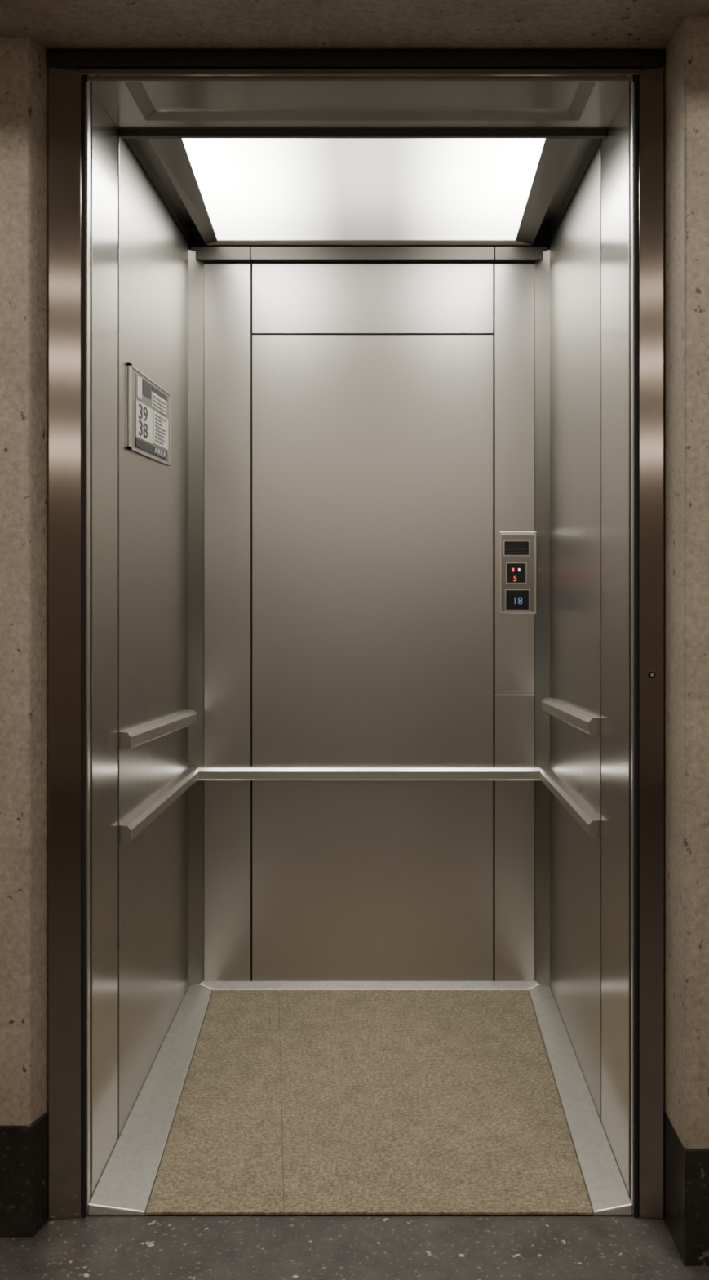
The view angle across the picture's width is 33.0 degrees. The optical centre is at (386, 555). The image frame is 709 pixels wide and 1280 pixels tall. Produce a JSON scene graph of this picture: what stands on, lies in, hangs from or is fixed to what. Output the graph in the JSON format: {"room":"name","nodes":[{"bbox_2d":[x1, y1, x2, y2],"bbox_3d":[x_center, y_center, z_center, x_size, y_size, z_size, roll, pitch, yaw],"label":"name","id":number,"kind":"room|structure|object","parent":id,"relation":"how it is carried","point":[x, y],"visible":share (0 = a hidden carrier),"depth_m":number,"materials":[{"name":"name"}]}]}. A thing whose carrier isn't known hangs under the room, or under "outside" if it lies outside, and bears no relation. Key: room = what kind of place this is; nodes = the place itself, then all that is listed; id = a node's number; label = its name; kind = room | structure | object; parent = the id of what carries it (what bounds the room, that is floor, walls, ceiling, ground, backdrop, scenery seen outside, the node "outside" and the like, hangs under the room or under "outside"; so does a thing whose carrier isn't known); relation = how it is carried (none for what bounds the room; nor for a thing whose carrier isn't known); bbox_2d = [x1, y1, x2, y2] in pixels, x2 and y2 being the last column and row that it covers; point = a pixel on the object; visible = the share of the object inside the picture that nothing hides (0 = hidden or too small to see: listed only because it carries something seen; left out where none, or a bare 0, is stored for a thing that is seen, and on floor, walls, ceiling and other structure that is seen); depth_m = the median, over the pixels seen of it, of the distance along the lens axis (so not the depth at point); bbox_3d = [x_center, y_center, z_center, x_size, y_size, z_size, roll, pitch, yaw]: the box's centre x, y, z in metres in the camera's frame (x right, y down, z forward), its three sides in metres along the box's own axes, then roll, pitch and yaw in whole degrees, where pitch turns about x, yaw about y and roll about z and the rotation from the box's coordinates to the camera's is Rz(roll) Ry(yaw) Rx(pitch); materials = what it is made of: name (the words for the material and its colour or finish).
{"room":"elevator lobby","nodes":[
{"label":"elevator lobby","id":0,"kind":"room"},
{"bbox_2d":[0,37,48,1217],"bbox_3d":[-1.501,0.172,2.625,1.515,2.562,0.130,0,0,0],"label":"wall","id":1,"kind":"structure","parent":0,"point":[24,67],"depth_m":2.56,"materials":[{"name":"stone"}]},
{"bbox_2d":[0,1112,47,1237],"bbox_3d":[-1.500,1.335,2.585,1.516,0.235,0.066,0,0,0],"label":"baseboard","id":2,"kind":"structure","parent":1,"relation":"attached to","point":[23,1148],"depth_m":2.55,"materials":[{"name":"black stone"}]},
{"bbox_2d":[47,48,664,1219],"bbox_3d":[-0.067,0.172,2.637,1.349,2.562,0.046,0,0,0],"label":"door frame","id":3,"kind":"structure","parent":1,"relation":"attached to","point":[68,69],"depth_m":2.62,"materials":[{"name":"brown metal"}]},
{"bbox_2d":[86,81,188,1215],"bbox_3d":[-0.689,0.103,3.357,0.060,2.700,1.446,0,0,0],"label":"wall","id":4,"kind":"structure","parent":0,"point":[137,237],"depth_m":3.02,"materials":[{"name":"metal"}]},
{"bbox_2d":[127,362,170,466],"bbox_3d":[-0.653,-0.380,3.315,0.009,0.218,0.570,0,0,0],"label":"notice sign","id":5,"kind":"object","parent":4,"relation":"attached to","point":[148,403],"visible":1,"depth_m":3.25,"materials":[{"name":"metal"}]},
{"bbox_2d":[88,983,213,1215],"bbox_3d":[-0.596,1.440,3.331,0.126,0.026,1.395,0,0,0],"label":"trim","id":6,"kind":"structure","parent":4,"relation":"attached to","point":[125,1186],"depth_m":3.03,"materials":[{"name":"metal"}]},
{"bbox_2d":[119,709,197,749],"bbox_3d":[-0.644,0.493,3.458,0.029,0.121,1.025,0,0,0],"label":"handrail","id":7,"kind":"object","parent":4,"relation":"attached to","point":[129,739],"visible":1,"depth_m":3.27,"materials":[{"name":"metal"}]},
{"bbox_2d":[0,1215,708,1279],"bbox_3d":[-0.059,1.483,0.755,4.400,0.060,6.650,0,0,0],"label":"floor","id":8,"kind":"structure","parent":0,"point":[89,1247],"depth_m":2.51,"materials":[{"name":"stone"}]},
{"bbox_2d":[119,990,605,1216],"bbox_3d":[-0.053,1.454,3.312,1.070,0.018,1.356,0,0,0],"label":"carpet","id":9,"kind":"object","parent":8,"relation":"on","point":[292,1103],"visible":0.9,"depth_m":3.10,"materials":[{"name":"beige carpet"}]},
{"bbox_2d":[0,0,708,50],"bbox_3d":[-0.059,-1.328,2.350,4.400,0.438,0.680,0,0,0],"label":"lintel","id":10,"kind":"object","parent":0,"point":[51,24],"depth_m":2.49,"materials":[{"name":"stone"}]},
{"bbox_2d":[87,77,633,229],"bbox_3d":[-0.059,-1.119,3.355,1.320,0.175,1.450,0,0,0],"label":"ceiling","id":11,"kind":"structure","parent":0,"point":[584,112],"depth_m":2.83,"materials":[{"name":"metal"}]},
{"bbox_2d":[148,138,577,244],"bbox_3d":[-0.059,-1.065,3.481,1.090,0.053,1.034,0,0,0],"label":"ceiling light","id":12,"kind":"object","parent":11,"relation":"attached to","point":[234,191],"depth_m":3.42,"materials":[{"name":"white plastic"}]},
{"bbox_2d":[188,229,550,986],"bbox_3d":[-0.059,0.103,4.027,1.320,2.700,0.105,0,0,0],"label":"wall","id":13,"kind":"structure","parent":0,"point":[367,424],"depth_m":4.03,"materials":[{"name":"metal"}]},
{"bbox_2d":[119,766,600,843],"bbox_3d":[-0.059,0.708,3.487,1.200,0.089,1.085,0,0,0],"label":"handrail","id":14,"kind":"object","parent":13,"relation":"attached to","point":[137,822],"visible":0.96,"depth_m":4.00,"materials":[{"name":"metal"}]},
{"bbox_2d":[199,981,539,991],"bbox_3d":[-0.059,1.442,4.008,1.197,0.021,0.045,0,0,0],"label":"trim","id":15,"kind":"structure","parent":13,"relation":"attached to","point":[214,985],"depth_m":4.01,"materials":[{"name":"metal"}]},
{"bbox_2d":[499,531,536,613],"bbox_3d":[0.442,0.057,4.024,0.124,0.277,0.011,0,0,0],"label":"control panel","id":16,"kind":"object","parent":13,"relation":"attached to","point":[517,549],"visible":1,"depth_m":4.02,"materials":[{"name":"metal"}]},
{"bbox_2d":[550,81,634,1215],"bbox_3d":[0.572,0.103,3.357,0.060,2.700,1.446,0,0,0],"label":"wall","id":17,"kind":"structure","parent":0,"point":[592,230],"depth_m":3.05,"materials":[{"name":"metal"}]},
{"bbox_2d":[541,697,600,734],"bbox_3d":[0.527,0.462,3.502,0.029,0.104,0.935,0,0,0],"label":"handrail","id":18,"kind":"object","parent":17,"relation":"attached to","point":[589,723],"visible":1,"depth_m":3.32,"materials":[{"name":"metal"}]},
{"bbox_2d":[528,984,632,1215],"bbox_3d":[0.498,1.440,3.331,0.086,0.025,1.395,0,0,0],"label":"trim","id":19,"kind":"structure","parent":17,"relation":"attached to","point":[606,1190],"depth_m":3.06,"materials":[{"name":"metal"}]},
{"bbox_2d":[664,16,708,1217],"bbox_3d":[1.376,0.172,2.575,1.531,2.562,0.230,0,0,0],"label":"wall","id":20,"kind":"structure","parent":0,"point":[686,55],"depth_m":2.46,"materials":[{"name":"stone"}]},
{"bbox_2d":[665,1112,708,1266],"bbox_3d":[1.375,1.335,2.533,1.533,0.235,0.170,0,0,0],"label":"baseboard","id":21,"kind":"structure","parent":20,"relation":"attached to","point":[686,1170],"depth_m":2.45,"materials":[{"name":"black stone"}]}
]}

